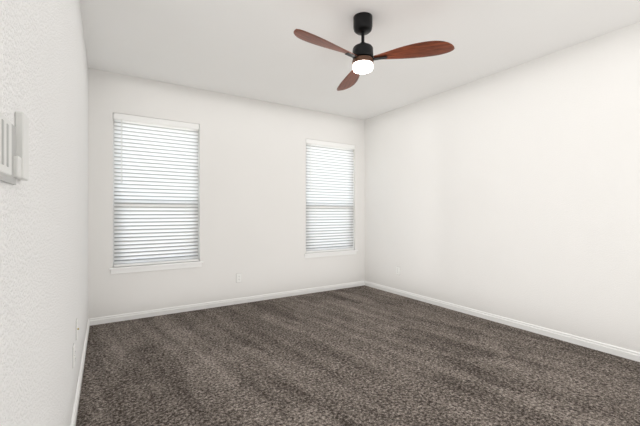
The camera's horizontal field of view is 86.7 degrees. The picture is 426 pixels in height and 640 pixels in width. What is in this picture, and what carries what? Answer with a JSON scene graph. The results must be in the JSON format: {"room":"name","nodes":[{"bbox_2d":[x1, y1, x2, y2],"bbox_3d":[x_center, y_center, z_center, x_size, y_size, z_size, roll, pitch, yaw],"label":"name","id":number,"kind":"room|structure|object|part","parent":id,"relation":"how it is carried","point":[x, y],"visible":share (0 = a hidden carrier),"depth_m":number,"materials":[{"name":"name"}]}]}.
{"room":"empty bedroom","nodes":[
{"label":"empty bedroom","id":0,"kind":"room"},
{"bbox_2d":[0,0,87,425],"bbox_3d":[-1.192,-0.170,1.465,0.140,2.700,5.130,0,0,-32],"label":"wall","id":1,"kind":"structure","parent":0,"point":[43,214],"depth_m":1.02,"materials":[{"name":"paint"}]},
{"bbox_2d":[0,111,28,184],"bbox_3d":[-0.528,-0.116,0.570,0.027,0.139,0.210,0,0,-32],"label":"light switch","id":2,"kind":"object","parent":1,"relation":"attached to","point":[14,152],"visible":1,"depth_m":0.56,"materials":[{"name":"white plastic"}]},
{"bbox_2d":[0,111,16,184],"bbox_3d":[-0.476,-0.113,0.488,0.027,0.114,0.455,0,0,-32],"label":"grille","id":3,"kind":"object","parent":2,"relation":"attached to","point":[8,132],"depth_m":0.54,"materials":[{"name":"grey plastic"}]},
{"bbox_2d":[73,344,74,367],"bbox_3d":[-1.388,0.805,1.915,0.009,0.119,0.074,0,0,-32],"label":"electrical outlet","id":4,"kind":"object","parent":1,"relation":"attached to","point":[73,355],"visible":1,"depth_m":1.90,"materials":[{"name":"white plastic"}]},
{"bbox_2d":[76,319,78,339],"bbox_3d":[-1.514,0.725,2.119,0.014,0.119,0.074,0,0,-32],"label":"outlet","id":5,"kind":"object","parent":1,"relation":"attached to","point":[77,328],"visible":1,"depth_m":2.11,"materials":[{"name":"white plastic"}]},
{"bbox_2d":[71,319,89,425],"bbox_3d":[-1.127,1.144,1.506,0.014,0.072,4.850,0,0,-32],"label":"baseboard","id":6,"kind":"structure","parent":1,"relation":"attached to","point":[75,407],"depth_m":2.26,"materials":[{"name":"white wood"}]},
{"bbox_2d":[88,68,364,320],"bbox_3d":[-0.886,-0.170,4.610,3.739,2.700,0.140,0,0,-32],"label":"wall","id":7,"kind":"structure","parent":0,"point":[252,191],"depth_m":4.35,"materials":[{"name":"paint"}]},
{"bbox_2d":[113,114,113,266],"bbox_3d":[-1.915,-0.240,4.004,0.910,1.700,0.065,0,0,-32],"label":"window","id":8,"kind":"structure","parent":7,"relation":"in","point":[113,190],"depth_m":3.74,"materials":[{"name":"white plastic"}]},
{"bbox_2d":[109,261,202,273],"bbox_3d":[-1.869,0.626,3.931,0.980,0.068,0.107,0,0,-32],"label":"window sill","id":9,"kind":"structure","parent":7,"relation":"attached to","point":[147,267],"depth_m":3.88,"materials":[{"name":"white wood"}]},
{"bbox_2d":[114,113,198,266],"bbox_3d":[-1.875,-0.251,3.941,0.898,1.673,0.062,0,0,-32],"label":"window blind","id":10,"kind":"object","parent":7,"relation":"attached to","point":[153,120],"depth_m":3.92,"materials":[{"name":"white plastic"}]},
{"bbox_2d":[121,119,121,182],"bbox_3d":[-1.893,-0.233,3.889,0.673,1.615,0.017,0,0,-32],"label":"wand","id":11,"kind":"object","parent":10,"relation":"hanging from","point":[121,150],"visible":0.98,"depth_m":3.71,"materials":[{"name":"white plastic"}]},
{"bbox_3d":[-1.877,-0.235,3.943,0.882,1.605,0.028,0,0,-32],"label":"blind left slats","id":12,"kind":"part","parent":10,"relation":"part of","materials":[{"name":"white plastic"}]},
{"bbox_2d":[90,281,364,325],"bbox_3d":[-0.845,1.144,4.545,3.711,0.072,0.014,0,0,-32],"label":"baseboard","id":13,"kind":"structure","parent":7,"relation":"attached to","point":[135,315],"depth_m":4.22,"materials":[{"name":"white wood"}]},
{"bbox_2d":[236,273,241,282],"bbox_3d":[-1.054,0.845,4.415,0.074,0.119,0.009,0,0,-32],"label":"electrical outlet","id":14,"kind":"object","parent":7,"relation":"attached to","point":[238,277],"visible":1,"depth_m":4.41,"materials":[{"name":"white plastic"}]},
{"bbox_2d":[306,139,354,252],"bbox_3d":[0.161,-0.251,5.228,0.898,1.673,0.062,0,0,-32],"label":"window blind","id":15,"kind":"object","parent":7,"relation":"attached to","point":[325,143],"depth_m":5.21,"materials":[{"name":"white plastic"}]},
{"bbox_3d":[0.160,-0.235,5.231,0.882,1.605,0.028,0,0,-32],"label":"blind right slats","id":16,"kind":"part","parent":15,"relation":"part of","materials":[{"name":"white plastic"}]},
{"bbox_2d":[304,250,357,257],"bbox_3d":[0.167,0.626,5.218,0.980,0.068,0.107,0,0,-32],"label":"window sill","id":17,"kind":"structure","parent":7,"relation":"attached to","point":[327,253],"depth_m":5.17,"materials":[{"name":"white wood"}]},
{"bbox_2d":[76,285,639,425],"bbox_3d":[0.447,1.220,2.501,4.019,0.080,5.130,0,0,-32],"label":"floor","id":18,"kind":"structure","parent":0,"point":[363,355],"depth_m":2.54,"materials":[{"name":"carpet"}]},
{"bbox_2d":[80,0,639,119],"bbox_3d":[0.447,-1.580,2.501,4.019,0.120,5.130,0,0,-32],"label":"ceiling","id":19,"kind":"structure","parent":0,"point":[256,49],"depth_m":2.99,"materials":[{"name":"paint"}]},
{"bbox_2d":[294,12,454,90],"bbox_3d":[0.214,-1.310,2.623,1.094,0.419,1.152,0,0,-32],"label":"ceiling fan","id":20,"kind":"object","parent":19,"relation":"hanging from","point":[362,56],"visible":1,"depth_m":2.56,"materials":[{"name":"brown wood"}]},
{"bbox_3d":[0.038,-1.191,2.403,0.580,0.041,0.164,0,0,-42],"label":"blade","id":21,"kind":"part","parent":20,"relation":"part of","materials":[{"name":"brown wood"}]},
{"bbox_3d":[0.279,-1.191,3.008,0.164,0.041,0.580,0,0,-12],"label":"blade","id":22,"kind":"part","parent":20,"relation":"part of","materials":[{"name":"brown wood"}]},
{"bbox_3d":[0.333,-1.360,2.636,0.162,0.320,0.162,0,0,-32],"label":"motor","id":23,"kind":"part","parent":20,"relation":"part of","materials":[{"name":"black metal"}]},
{"bbox_3d":[0.682,-1.191,2.496,0.580,0.041,0.164,0,0,18],"label":"blade","id":24,"kind":"part","parent":20,"relation":"part of","materials":[{"name":"brown wood"}]},
{"bbox_2d":[365,22,639,351],"bbox_3d":[2.087,-0.170,3.537,0.140,2.700,5.130,0,0,-32],"label":"wall","id":25,"kind":"structure","parent":0,"point":[513,193],"depth_m":3.42,"materials":[{"name":"paint"}]},
{"bbox_2d":[364,281,639,361],"bbox_3d":[2.022,1.144,3.496,0.014,0.072,4.850,0,0,-32],"label":"baseboard","id":26,"kind":"structure","parent":25,"relation":"attached to","point":[607,348],"depth_m":3.41,"materials":[{"name":"white wood"}]}
]}

